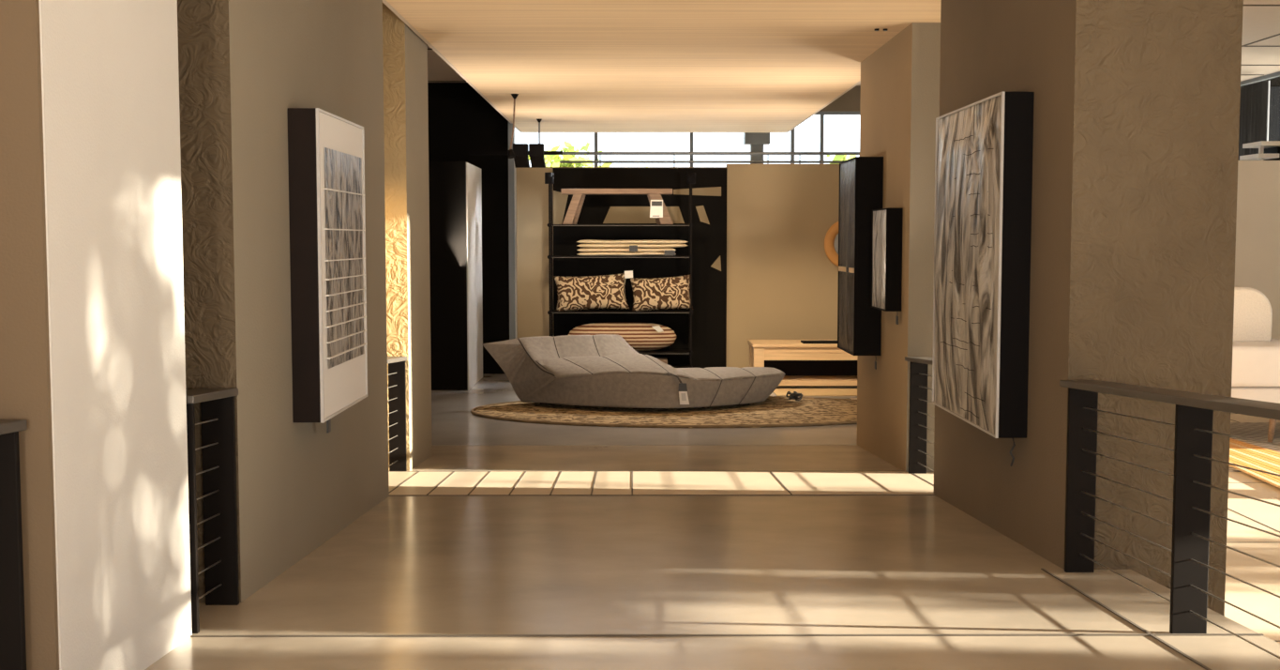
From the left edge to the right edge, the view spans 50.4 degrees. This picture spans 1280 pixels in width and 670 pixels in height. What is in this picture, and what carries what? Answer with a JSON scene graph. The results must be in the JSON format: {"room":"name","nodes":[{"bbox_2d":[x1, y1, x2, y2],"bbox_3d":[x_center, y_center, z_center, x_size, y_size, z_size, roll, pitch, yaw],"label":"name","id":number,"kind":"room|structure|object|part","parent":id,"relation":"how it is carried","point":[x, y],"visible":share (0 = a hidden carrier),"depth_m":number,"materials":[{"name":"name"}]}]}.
{"room":"store","nodes":[
{"label":"store","id":0,"kind":"room"},
{"bbox_2d":[0,0,59,669],"bbox_3d":[-2.127,-0.362,3.723,0.985,4.000,0.020,0,4,0],"label":"wall","id":1,"kind":"structure","parent":0,"point":[24,342],"depth_m":3.74,"materials":[{"name":"brown paint"}]},
{"bbox_2d":[38,0,389,669],"bbox_3d":[-2.132,-0.540,6.256,1.000,4.000,5.060,0,4,0],"label":"wall","id":2,"kind":"structure","parent":0,"point":[110,79],"depth_m":4.81,"materials":[{"name":"paint"}]},
{"bbox_2d":[286,107,367,432],"bbox_3d":[-1.559,-0.306,6.883,0.153,1.566,1.070,0,4,0],"label":"wall art","id":3,"kind":"object","parent":2,"relation":"attached to","point":[326,150],"visible":1,"depth_m":6.48},
{"bbox_3d":[-1.570,-0.356,6.879,0.131,1.465,1.070,0,4,0],"label":"box frame","id":4,"kind":"part","parent":3,"relation":"part of","materials":[{"name":"black wood"}]},
{"bbox_2d":[324,147,363,368],"bbox_3d":[-1.491,-0.394,6.912,0.010,1.055,0.880,0,4,0],"label":"print","id":5,"kind":"object","parent":3,"relation":"attached to","point":[343,190],"depth_m":6.84},
{"bbox_2d":[190,470,1263,669],"bbox_3d":[0.151,1.096,4.725,4.250,0.680,11.272,0,4,0],"label":"trim","id":6,"kind":"structure","parent":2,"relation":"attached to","point":[1044,569],"depth_m":4.96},
{"bbox_2d":[382,2,432,469],"bbox_3d":[-2.264,-0.866,10.884,0.985,4.000,1.140,0,4,0],"label":"wall","id":7,"kind":"structure","parent":0,"point":[404,53],"depth_m":10.42,"materials":[{"name":"beige paint"}]},
{"bbox_2d":[427,45,466,82],"bbox_3d":[-3.648,-2.882,9.051,4.800,0.120,28.500,0,4,0],"label":"wall","id":8,"kind":"structure","parent":0,"point":[438,68],"depth_m":17.66,"materials":[{"name":"beige paint"}]},
{"bbox_2d":[428,161,479,390],"bbox_3d":[-2.588,-0.793,17.900,0.810,2.870,1.650,0,4,0],"label":"wall","id":9,"kind":"structure","parent":0,"point":[446,179],"depth_m":17.08,"materials":[{"name":"black paint"}]},
{"bbox_2d":[466,162,482,390],"bbox_3d":[-2.175,-0.789,17.913,0.015,2.860,1.630,0,4,0],"label":"trim","id":10,"kind":"structure","parent":9,"relation":"attached to","point":[474,181],"depth_m":17.75,"materials":[{"name":"white paint"}]},
{"bbox_2d":[427,82,509,373],"bbox_3d":[-2.435,-1.497,19.280,1.190,4.080,0.300,0,4,0],"label":"wall","id":11,"kind":"structure","parent":0,"point":[461,121],"depth_m":19.06,"materials":[{"name":"black paint"}]},
{"bbox_2d":[508,121,515,339],"bbox_3d":[-1.799,-1.486,19.134,0.080,4.080,0.200,0,4,0],"label":"trim","id":12,"kind":"structure","parent":11,"relation":"attached to","point":[511,173],"depth_m":19.04,"materials":[{"name":"grey paint"}]},
{"bbox_2d":[427,4,1279,81],"bbox_3d":[1.922,-3.370,13.908,15.990,0.431,18.200,0,4,0],"label":"trim","id":13,"kind":"structure","parent":11,"relation":"attached to","point":[1243,5],"depth_m":18.32,"materials":[{"name":"white paint"}]},
{"bbox_2d":[388,470,933,494],"bbox_3d":[0.126,1.047,9.648,4.250,0.088,1.400,0,4,0],"label":"floor","id":14,"kind":"structure","parent":0,"point":[496,482],"depth_m":9.62,"materials":[{"name":"beige tile"}]},
{"bbox_2d":[904,356,934,473],"bbox_3d":[2.076,0.607,9.617,0.170,0.951,1.240,0,4,0],"label":"cable railing","id":15,"kind":"object","parent":14,"relation":"on","point":[918,365],"visible":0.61,"depth_m":10.16,"materials":[{"name":"grey metal"}]},
{"bbox_3d":[2.083,0.618,10.179,0.130,0.850,0.024,0,4,0],"label":"post","id":16,"kind":"part","parent":15,"relation":"part of","materials":[{"name":"metal"}]},
{"bbox_3d":[2.076,0.185,9.588,0.170,0.104,1.240,0,4,0],"label":"handrail","id":17,"kind":"part","parent":15,"relation":"part of","materials":[{"name":"brown wood"}]},
{"bbox_2d":[385,0,941,132],"bbox_3d":[0.280,-2.203,7.666,3.960,0.120,25.600,0,4,0],"label":"ceiling","id":18,"kind":"structure","parent":0,"point":[572,66],"depth_m":11.71,"materials":[{"name":"beige paint"}]},
{"bbox_2d":[507,93,518,158],"bbox_3d":[-1.404,-2.308,15.059,0.128,0.709,0.097,-1,4,-17],"label":"spotlight","id":19,"kind":"object","parent":18,"relation":"hanging from","point":[510,153],"visible":1,"depth_m":15.05,"materials":[{"name":"black metal"}]},
{"bbox_3d":[-1.413,-2.355,15.065,0.076,0.616,0.020,0,4,0],"label":"rod","id":20,"kind":"part","parent":19,"relation":"part of","materials":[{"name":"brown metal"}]},
{"bbox_2d":[468,118,562,167],"bbox_3d":[-1.659,-2.542,18.038,1.252,0.661,0.320,0,4,0],"label":"track light","id":21,"kind":"object","parent":18,"relation":"hanging from","point":[536,152],"visible":0.98,"depth_m":17.97,"materials":[{"name":"grey paint"}]},
{"bbox_3d":[-1.345,-2.655,18.152,0.022,0.450,0.022,-2,4,-23],"label":"drop rod","id":22,"kind":"part","parent":21,"relation":"part of","materials":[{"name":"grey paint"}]},
{"bbox_2d":[516,163,839,367],"bbox_3d":[1.391,-0.915,19.090,6.220,2.946,0.200,0,4,0],"label":"wall","id":23,"kind":"structure","parent":0,"point":[782,283],"depth_m":18.97,"materials":[{"name":"beige paint"}]},
{"bbox_2d":[513,160,517,338],"bbox_3d":[-1.741,-0.943,19.102,0.025,3.000,0.060,0,4,0],"label":"trim","id":24,"kind":"structure","parent":23,"relation":"attached to","point":[515,168],"depth_m":19.06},
{"bbox_2d":[552,167,727,367],"bbox_3d":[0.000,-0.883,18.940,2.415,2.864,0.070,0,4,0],"label":"shelving unit","id":25,"kind":"object","parent":23,"relation":"attached to","point":[709,192],"visible":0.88,"depth_m":18.88,"materials":[{"name":"black wood"}]},
{"bbox_2d":[559,151,859,166],"bbox_3d":[1.591,-2.446,18.984,5.420,0.216,0.044,0,4,0],"label":"guard rail","id":26,"kind":"object","parent":23,"relation":"on","point":[599,161],"visible":0.74,"depth_m":18.96,"materials":[{"name":"grey metal"}]},
{"bbox_3d":[1.591,-2.415,18.986,5.420,0.036,0.036,0,4,0],"label":"rail","id":27,"kind":"part","parent":26,"relation":"part of","materials":[{"name":"grey metal"}]},
{"bbox_3d":[1.591,-2.532,18.978,5.419,0.044,0.044,0,4,0],"label":"rail","id":28,"kind":"part","parent":26,"relation":"part of","materials":[{"name":"grey metal"}]},
{"bbox_2d":[824,221,838,266],"bbox_3d":[2.919,-1.267,18.939,0.714,0.714,0.066,0,4,0],"label":"round mirror","id":29,"kind":"object","parent":23,"relation":"attached to","point":[831,240],"visible":0.22,"depth_m":18.91,"materials":[{"name":"brown wood"}]},
{"bbox_2d":[833,233,838,254],"bbox_3d":[2.919,-1.269,18.965,0.534,0.534,0.014,0,4,0],"label":"mirror glass","id":30,"kind":"object","parent":29,"relation":"attached to","point":[835,235],"depth_m":18.95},
{"bbox_2d":[144,444,1279,669],"bbox_3d":[0.156,1.111,3.818,4.250,1.053,17.460,0,4,0],"label":"floor","id":31,"kind":"structure","parent":0,"point":[409,564],"depth_m":5.81,"materials":[{"name":"concrete"}]},
{"bbox_2d":[0,419,27,669],"bbox_3d":[-1.763,0.682,2.505,0.170,1.029,2.520,0,4,0],"label":"cable railing","id":32,"kind":"object","parent":31,"relation":"on","point":[12,620],"visible":1,"depth_m":3.71,"materials":[{"name":"grey metal"}]},
{"bbox_3d":[-1.763,0.260,2.475,0.170,0.181,2.520,0,4,0],"label":"handrail","id":33,"kind":"part","parent":32,"relation":"part of","materials":[{"name":"grey metal"}]},
{"bbox_2d":[185,388,239,632],"bbox_3d":[-1.702,0.655,5.230,0.170,0.912,0.560,0,4,0],"label":"cable railing","id":34,"kind":"object","parent":31,"relation":"on","point":[218,409],"visible":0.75,"depth_m":5.46,"materials":[{"name":"grey metal"}]},
{"bbox_3d":[-1.690,0.673,4.981,0.130,0.850,0.024,0,4,0],"label":"post","id":35,"kind":"part","parent":34,"relation":"part of","materials":[{"name":"metal"}]},
{"bbox_3d":[-1.702,0.232,5.200,0.170,0.063,0.560,0,4,0],"label":"handrail","id":36,"kind":"part","parent":34,"relation":"part of","materials":[{"name":"brown wood"}]},
{"bbox_3d":[-1.693,0.668,5.482,0.130,0.850,0.024,0,4,0],"label":"post","id":37,"kind":"part","parent":34,"relation":"part of","materials":[{"name":"metal"}]},
{"bbox_2d":[387,356,406,470],"bbox_3d":[-1.855,0.609,9.647,0.170,0.967,1.500,0,4,0],"label":"cable railing","id":38,"kind":"object","parent":31,"relation":"on","point":[397,369],"visible":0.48,"depth_m":10.34,"materials":[{"name":"grey metal"}]},
{"bbox_3d":[-1.855,0.186,9.617,0.170,0.120,1.500,0,4,0],"label":"handrail","id":39,"kind":"part","parent":38,"relation":"part of","materials":[{"name":"brown wood"}]},
{"bbox_2d":[1059,379,1279,658],"bbox_3d":[2.007,0.661,4.448,0.170,1.091,3.560,0,4,0],"label":"cable railing","id":40,"kind":"object","parent":31,"relation":"on","point":[1194,413],"visible":1,"depth_m":4.98,"materials":[{"name":"grey metal"}]},
{"bbox_3d":[2.008,0.659,6.192,0.130,0.850,0.024,0,4,0],"label":"post","id":41,"kind":"part","parent":40,"relation":"part of","materials":[{"name":"metal"}]},
{"bbox_3d":[2.007,0.238,4.418,0.170,0.243,3.560,0,4,0],"label":"handrail","id":42,"kind":"part","parent":40,"relation":"part of","materials":[{"name":"grey metal"}]},
{"bbox_3d":[2.015,0.672,4.970,0.130,0.850,0.024,0,4,0],"label":"post","id":43,"kind":"part","parent":40,"relation":"part of","materials":[{"name":"metal"}]},
{"bbox_2d":[818,85,860,111],"bbox_3d":[1.879,-1.992,23.328,16.000,4.500,0.200,0,4,0],"label":"wall","id":44,"kind":"structure","parent":0,"point":[850,100],"depth_m":23.10,"materials":[{"name":"paint"}]},
{"bbox_2d":[594,111,859,166],"bbox_3d":[3.287,-2.282,23.315,13.416,3.080,0.100,0,4,0],"label":"window","id":45,"kind":"structure","parent":44,"relation":"in","point":[821,114],"depth_m":23.20,"materials":[{"name":"grey paint"}]},
{"bbox_2d":[431,373,1279,643],"bbox_3d":[1.951,1.352,9.629,16.000,0.252,29.000,0,4,0],"label":"floor","id":46,"kind":"structure","parent":0,"point":[453,422],"depth_m":12.88,"materials":[{"name":"grey concrete"}]},
{"bbox_2d":[544,172,695,367],"bbox_3d":[-0.263,-0.797,18.524,2.024,2.791,0.528,0,4,0],"label":"shelving unit","id":47,"kind":"object","parent":46,"relation":"on","point":[549,176],"visible":0.79,"depth_m":18.34,"materials":[{"name":"metal"}]},
{"bbox_2d":[553,270,632,311],"bbox_3d":[-0.636,-0.588,18.498,1.095,0.582,0.282,0,4,1],"label":"patterned cushion","id":48,"kind":"object","parent":47,"relation":"on","point":[604,291],"visible":1,"depth_m":18.39,"materials":[{"name":"brown fabric"}]},
{"bbox_2d":[561,188,673,224],"bbox_3d":[-0.304,-1.739,18.439,1.505,0.475,0.386,0,4,0],"label":"wooden stool","id":49,"kind":"object","parent":47,"relation":"on","point":[658,210],"visible":0.94,"depth_m":18.27,"materials":[{"name":"brown wood"}]},
{"bbox_3d":[-0.911,-1.696,18.317,0.266,0.406,0.050,0,4,0],"label":"leg","id":50,"kind":"part","parent":49,"relation":"part of","materials":[{"name":"brown wood"}]},
{"bbox_3d":[-0.855,-1.715,18.596,0.228,0.406,0.050,0,4,0],"label":"leg","id":51,"kind":"part","parent":49,"relation":"part of","materials":[{"name":"brown wood"}]},
{"bbox_3d":[-0.311,-1.942,18.438,1.493,0.069,0.360,0,4,0],"label":"seat","id":52,"kind":"part","parent":49,"relation":"part of","materials":[{"name":"brown wood"}]},
{"bbox_3d":[0.232,-1.716,18.602,0.278,0.406,0.050,0,4,0],"label":"leg","id":53,"kind":"part","parent":49,"relation":"part of","materials":[{"name":"brown wood"}]},
{"bbox_2d":[651,201,662,206],"bbox_3d":[0.227,-1.762,18.249,0.138,0.063,0.004,0,4,0],"label":"print","id":54,"kind":"object","parent":49,"relation":"attached to","point":[654,203],"depth_m":18.25},
{"bbox_3d":[0.284,-1.696,18.323,0.329,0.406,0.050,0,4,0],"label":"leg","id":55,"kind":"part","parent":49,"relation":"part of","materials":[{"name":"brown wood"}]},
{"bbox_3d":[-0.267,-1.068,18.530,1.961,0.020,0.480,0,4,0],"label":"shelf","id":56,"kind":"part","parent":47,"relation":"part of","materials":[{"name":"metal"}]},
{"bbox_3d":[-0.267,-1.495,18.500,1.961,0.020,0.480,0,4,0],"label":"shelf","id":57,"kind":"part","parent":47,"relation":"part of","materials":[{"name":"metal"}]},
{"bbox_3d":[-0.267,-0.323,18.582,1.961,0.020,0.480,0,4,0],"label":"shelf","id":58,"kind":"part","parent":47,"relation":"part of","materials":[{"name":"metal"}]},
{"bbox_2d":[568,322,676,350],"bbox_3d":[-0.248,0.027,18.582,1.493,0.392,0.430,0,4,0],"label":"bolster","id":59,"kind":"object","parent":47,"relation":"on","point":[640,336],"visible":0.74,"depth_m":18.44,"materials":[{"name":"fabric"}]},
{"bbox_2d":[576,247,676,255],"bbox_3d":[-0.184,-1.128,18.499,1.341,0.113,0.426,0,4,0],"label":"folded throw","id":60,"kind":"object","parent":47,"relation":"on","point":[590,251],"visible":0.96,"depth_m":18.34,"materials":[{"name":"beige fabric"}]},
{"bbox_2d":[576,239,688,251],"bbox_3d":[-0.102,-1.218,18.493,1.506,0.161,0.426,0,4,0],"label":"folded throw","id":61,"kind":"object","parent":60,"relation":"on","point":[633,245],"visible":1,"depth_m":18.33,"materials":[{"name":"beige fabric"}]},
{"bbox_2d":[629,274,692,311],"bbox_3d":[0.290,-0.561,18.508,0.877,0.527,0.282,0,4,3],"label":"patterned cushion","id":62,"kind":"object","parent":47,"relation":"on","point":[670,293],"visible":1,"depth_m":18.40,"materials":[{"name":"brown fabric"}]},
{"bbox_2d":[655,357,667,363],"bbox_3d":[0.170,0.374,18.583,0.405,0.100,0.280,0,4,0],"label":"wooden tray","id":63,"kind":"object","parent":47,"relation":"on","point":[664,359],"visible":0.21,"depth_m":18.44,"materials":[{"name":"brown wood"}]},
{"bbox_3d":[-0.267,0.229,18.621,1.961,0.020,0.480,0,4,0],"label":"shelf","id":64,"kind":"part","parent":47,"relation":"part of","materials":[{"name":"metal"}]},
{"bbox_3d":[-0.267,0.432,18.635,1.961,0.020,0.480,0,4,0],"label":"shelf","id":65,"kind":"part","parent":47,"relation":"part of","materials":[{"name":"wood"}]},
{"bbox_2d":[470,395,857,427],"bbox_3d":[0.623,0.831,15.049,4.974,0.029,2.674,0,4,0],"label":"round rug","id":66,"kind":"object","parent":46,"relation":"on","point":[775,411],"visible":0.59,"depth_m":14.57,"materials":[{"name":"carpet"}]},
{"bbox_2d":[481,333,785,408],"bbox_3d":[-0.060,0.397,15.710,3.458,0.758,2.037,0,4,0],"label":"daybed","id":67,"kind":"object","parent":66,"relation":"on","point":[598,369],"visible":1,"depth_m":15.18,"materials":[{"name":"beige fabric"}]},
{"bbox_3d":[-0.693,0.383,15.773,2.158,0.739,0.848,-3,5,-39],"label":"backrest","id":68,"kind":"part","parent":67,"relation":"part of","materials":[{"name":"beige fabric"}]},
{"bbox_3d":[0.154,0.490,15.693,3.031,0.493,1.989,0,4,0],"label":"seat","id":69,"kind":"part","parent":67,"relation":"part of","materials":[{"name":"beige fabric"}]},
{"bbox_2d":[680,392,686,400],"bbox_3d":[0.474,0.671,14.743,0.058,0.082,0.004,0,4,0],"label":"tag","id":70,"kind":"object","parent":67,"relation":"attached to","point":[683,395],"depth_m":14.74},
{"bbox_2d":[785,391,803,401],"bbox_3d":[1.785,0.701,15.711,0.192,0.117,0.164,0,4,0],"label":"rope tangle","id":71,"kind":"object","parent":66,"relation":"on","point":[792,396],"visible":1,"depth_m":15.67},
{"bbox_2d":[743,132,769,160],"bbox_3d":[1.877,-1.684,21.946,0.400,4.080,0.300,0,4,0],"label":"column","id":72,"kind":"structure","parent":46,"relation":"on","point":[756,141],"depth_m":21.70,"materials":[{"name":"grey paint"}]},
{"bbox_2d":[747,339,857,385],"bbox_3d":[2.612,0.376,17.634,2.376,0.576,0.740,0,4,0],"label":"console table","id":73,"kind":"object","parent":46,"relation":"on","point":[803,364],"visible":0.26,"depth_m":17.33,"materials":[{"name":"brown wood"}]},
{"bbox_3d":[1.508,0.377,17.904,0.130,0.536,0.110,0,4,0],"label":"leg","id":74,"kind":"part","parent":73,"relation":"part of","materials":[{"name":"brown wood"}]},
{"bbox_3d":[1.511,0.417,17.335,0.130,0.536,0.110,0,4,0],"label":"leg","id":75,"kind":"part","parent":73,"relation":"part of","materials":[{"name":"brown wood"}]},
{"bbox_2d":[778,375,857,385],"bbox_3d":[2.612,0.592,17.654,2.296,0.066,0.650,0,4,0],"label":"shelf","id":76,"kind":"object","parent":73,"relation":"attached to","point":[788,380],"depth_m":17.35,"materials":[{"name":"brown wood"}]},
{"bbox_2d":[800,340,837,343],"bbox_3d":[2.452,0.089,17.427,0.750,0.024,0.270,0,4,0],"label":"flat tray","id":77,"kind":"object","parent":73,"relation":"on","point":[802,341],"visible":0.54,"depth_m":17.29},
{"bbox_2d":[772,388,857,395],"bbox_3d":[2.888,0.710,16.892,2.450,0.012,0.730,0,4,0],"label":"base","id":78,"kind":"object","parent":46,"relation":"on","point":[777,391],"visible":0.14,"depth_m":16.89,"materials":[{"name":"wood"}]},
{"bbox_2d":[1228,421,1279,471],"bbox_3d":[6.436,1.010,12.585,4.200,0.013,2.900,0,4,0],"label":"woven rug","id":79,"kind":"object","parent":46,"relation":"on","point":[1257,430],"visible":0.17,"depth_m":13.23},
{"bbox_2d":[1229,437,1279,487],"bbox_3d":[5.293,1.082,11.304,0.762,0.018,3.805,0,4,3],"label":"mat","id":80,"kind":"object","parent":79,"relation":"on","point":[1241,453],"visible":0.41,"depth_m":11.51,"materials":[{"name":"yellow fabric"}]},
{"bbox_2d":[1231,286,1279,442],"bbox_3d":[6.221,0.270,12.983,1.986,1.447,1.000,0,4,0],"label":"lounge sofa","id":81,"kind":"object","parent":79,"relation":"on","point":[1256,355],"visible":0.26,"depth_m":12.56,"materials":[{"name":"white fabric"}]},
{"bbox_2d":[1233,286,1272,341],"bbox_3d":[5.718,-0.192,13.099,0.688,0.541,0.200,0,4,0],"label":"cushion","id":82,"kind":"object","parent":81,"relation":"on","point":[1253,314],"depth_m":13.00,"materials":[{"name":"white fabric"}]},
{"bbox_2d":[1231,338,1279,386],"bbox_3d":[6.221,0.258,12.982,1.986,0.380,1.000,0,4,0],"label":"seat cushion","id":83,"kind":"object","parent":81,"relation":"on","point":[1256,362],"depth_m":12.48,"materials":[{"name":"white fabric"}]},
{"bbox_3d":[5.880,0.842,12.646,0.120,0.353,0.067,-3,5,-37],"label":"leg","id":84,"kind":"part","parent":81,"relation":"part of","materials":[{"name":"brown wood"}]},
{"bbox_2d":[1239,140,1279,160],"bbox_3d":[7.594,-0.798,16.574,0.427,3.066,0.500,0,4,0],"label":"display rack","id":85,"kind":"object","parent":46,"relation":"on","point":[1268,150],"visible":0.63,"depth_m":16.36,"materials":[{"name":"beige wood"}]},
{"bbox_3d":[7.513,-0.786,16.550,0.040,3.046,0.050,0,4,0],"label":"post","id":86,"kind":"part","parent":85,"relation":"part of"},
{"bbox_2d":[856,22,940,471],"bbox_3d":[2.376,-0.896,11.317,0.730,4.000,2.280,0,4,0],"label":"wall","id":87,"kind":"structure","parent":0,"point":[899,106],"depth_m":10.37,"materials":[{"name":"beige paint"}]},
{"bbox_2d":[837,156,883,369],"bbox_3d":[1.889,-0.624,11.741,0.240,1.763,0.908,0,4,0],"label":"wall art","id":88,"kind":"object","parent":87,"relation":"attached to","point":[861,178],"visible":1,"depth_m":11.33,"materials":[{"name":"black wood"}]},
{"bbox_2d":[838,158,855,353],"bbox_3d":[1.778,-0.680,11.741,0.018,1.626,0.876,0,4,0],"label":"picture","id":89,"kind":"object","parent":88,"relation":"attached to","point":[847,168],"depth_m":11.66,"materials":[{"name":"black metal"}]},
{"bbox_3d":[1.901,-0.681,11.741,0.216,1.650,0.900,0,4,0],"label":"box frame","id":90,"kind":"part","parent":88,"relation":"part of","materials":[{"name":"black wood"}]},
{"bbox_2d":[871,208,903,324],"bbox_3d":[1.946,-0.549,10.774,0.136,0.896,0.648,0,4,0],"label":"wall art","id":91,"kind":"object","parent":87,"relation":"attached to","point":[886,238],"visible":1,"depth_m":10.48,"materials":[{"name":"silver metal"}]},
{"bbox_2d":[872,209,886,309],"bbox_3d":[1.888,-0.600,10.774,0.018,0.771,0.616,0,4,0],"label":"picture","id":92,"kind":"object","parent":91,"relation":"attached to","point":[879,216],"depth_m":10.73,"materials":[{"name":"silver metal"}]},
{"bbox_3d":[1.959,-0.600,10.775,0.111,0.795,0.640,0,4,0],"label":"box frame","id":93,"kind":"part","parent":91,"relation":"part of","materials":[{"name":"black wood"}]},
{"bbox_2d":[857,0,1279,85],"bbox_3d":[6.477,-3.095,9.089,7.550,0.540,28.500,0,4,0],"label":"ceiling","id":94,"kind":"structure","parent":0,"point":[1258,22],"depth_m":17.62,"materials":[{"name":"white paint"}]},
{"bbox_2d":[1238,80,1270,160],"bbox_3d":[9.704,-1.833,21.776,0.117,4.300,1.200,0,4,0],"label":"curtain","id":95,"kind":"object","parent":94,"relation":"hanging from","point":[1255,97],"visible":0.3,"depth_m":21.43,"materials":[{"name":"grey fabric"}]},
{"bbox_2d":[933,0,1243,616],"bbox_3d":[2.326,-0.630,7.527,0.750,4.000,2.720,0,4,0],"label":"wall","id":96,"kind":"structure","parent":0,"point":[1136,102],"depth_m":6.21,"materials":[{"name":"paint"}]},
{"bbox_2d":[382,0,860,132],"bbox_3d":[0.246,-2.673,14.169,4.040,0.135,12.640,0,4,0],"label":"trim","id":97,"kind":"structure","parent":96,"relation":"attached to","point":[384,2],"depth_m":13.00,"materials":[{"name":"white paint"}]},
{"bbox_2d":[932,91,1034,466],"bbox_3d":[1.843,-0.319,7.541,0.215,1.882,1.470,0,4,0],"label":"wall art","id":98,"kind":"object","parent":96,"relation":"attached to","point":[984,163],"visible":1,"depth_m":6.97,"materials":[{"name":"silver metal"}]},
{"bbox_2d":[933,94,1001,434],"bbox_3d":[1.767,-0.395,7.535,0.063,1.706,1.446,0,4,0],"label":"picture","id":99,"kind":"object","parent":98,"relation":"attached to","point":[968,225],"depth_m":7.31,"materials":[{"name":"silver metal"}]},
{"bbox_3d":[1.895,0.591,6.911,0.019,0.154,0.037,-3,5,-37],"label":"cord","id":100,"kind":"part","parent":98,"relation":"part of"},
{"bbox_3d":[1.878,-0.395,7.536,0.146,1.730,1.470,0,4,0],"label":"box frame","id":101,"kind":"part","parent":98,"relation":"part of","materials":[{"name":"black wood"}]},
{"bbox_2d":[1227,419,1279,641],"bbox_3d":[6.219,1.466,6.200,7.300,0.004,20.100,0,4,0],"label":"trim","id":102,"kind":"structure","parent":96,"relation":"attached to","point":[1230,419],"depth_m":9.26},
{"bbox_2d":[1234,160,1279,338],"bbox_3d":[5.519,-0.604,15.725,5.600,2.798,0.200,0,4,0],"label":"wall","id":103,"kind":"structure","parent":0,"point":[1257,225],"depth_m":15.59,"materials":[{"name":"paint"}]},
{"bbox_3d":[10.077,-1.002,9.255,0.250,4.500,28.500,0,4,0],"label":"wall","id":104,"kind":"structure","parent":0,"visible":0},
{"bbox_2d":[1240,71,1279,140],"bbox_3d":[9.991,-1.833,21.075,0.100,4.500,3.800,0,4,0],"label":"window","id":105,"kind":"structure","parent":104,"relation":"in","point":[1274,78],"depth_m":21.44,"materials":[{"name":"grey paint"}]},
{"label":"outside","id":106,"kind":"structure","parent":0,"visible":0},
{"bbox_3d":[19.948,1.436,10.229,80.000,0.300,100.000,0,4,0],"label":"ground","id":107,"kind":"structure","parent":106,"visible":0},
{"bbox_2d":[528,140,647,166],"bbox_3d":[-1.972,-3.420,42.006,6.313,5.114,5.813,1,4,14],"label":"tree","id":108,"kind":"object","parent":107,"relation":"on","point":[551,160],"visible":0.03,"depth_m":41.42,"materials":[{"name":"green plant"}]},
{"bbox_2d":[826,150,856,164],"bbox_3d":[8.134,-3.409,40.871,5.766,5.076,6.000,-3,5,-37],"label":"tree","id":109,"kind":"object","parent":107,"relation":"on","point":[836,157],"visible":0.02,"depth_m":41.48,"materials":[{"name":"green plant"}]}
]}

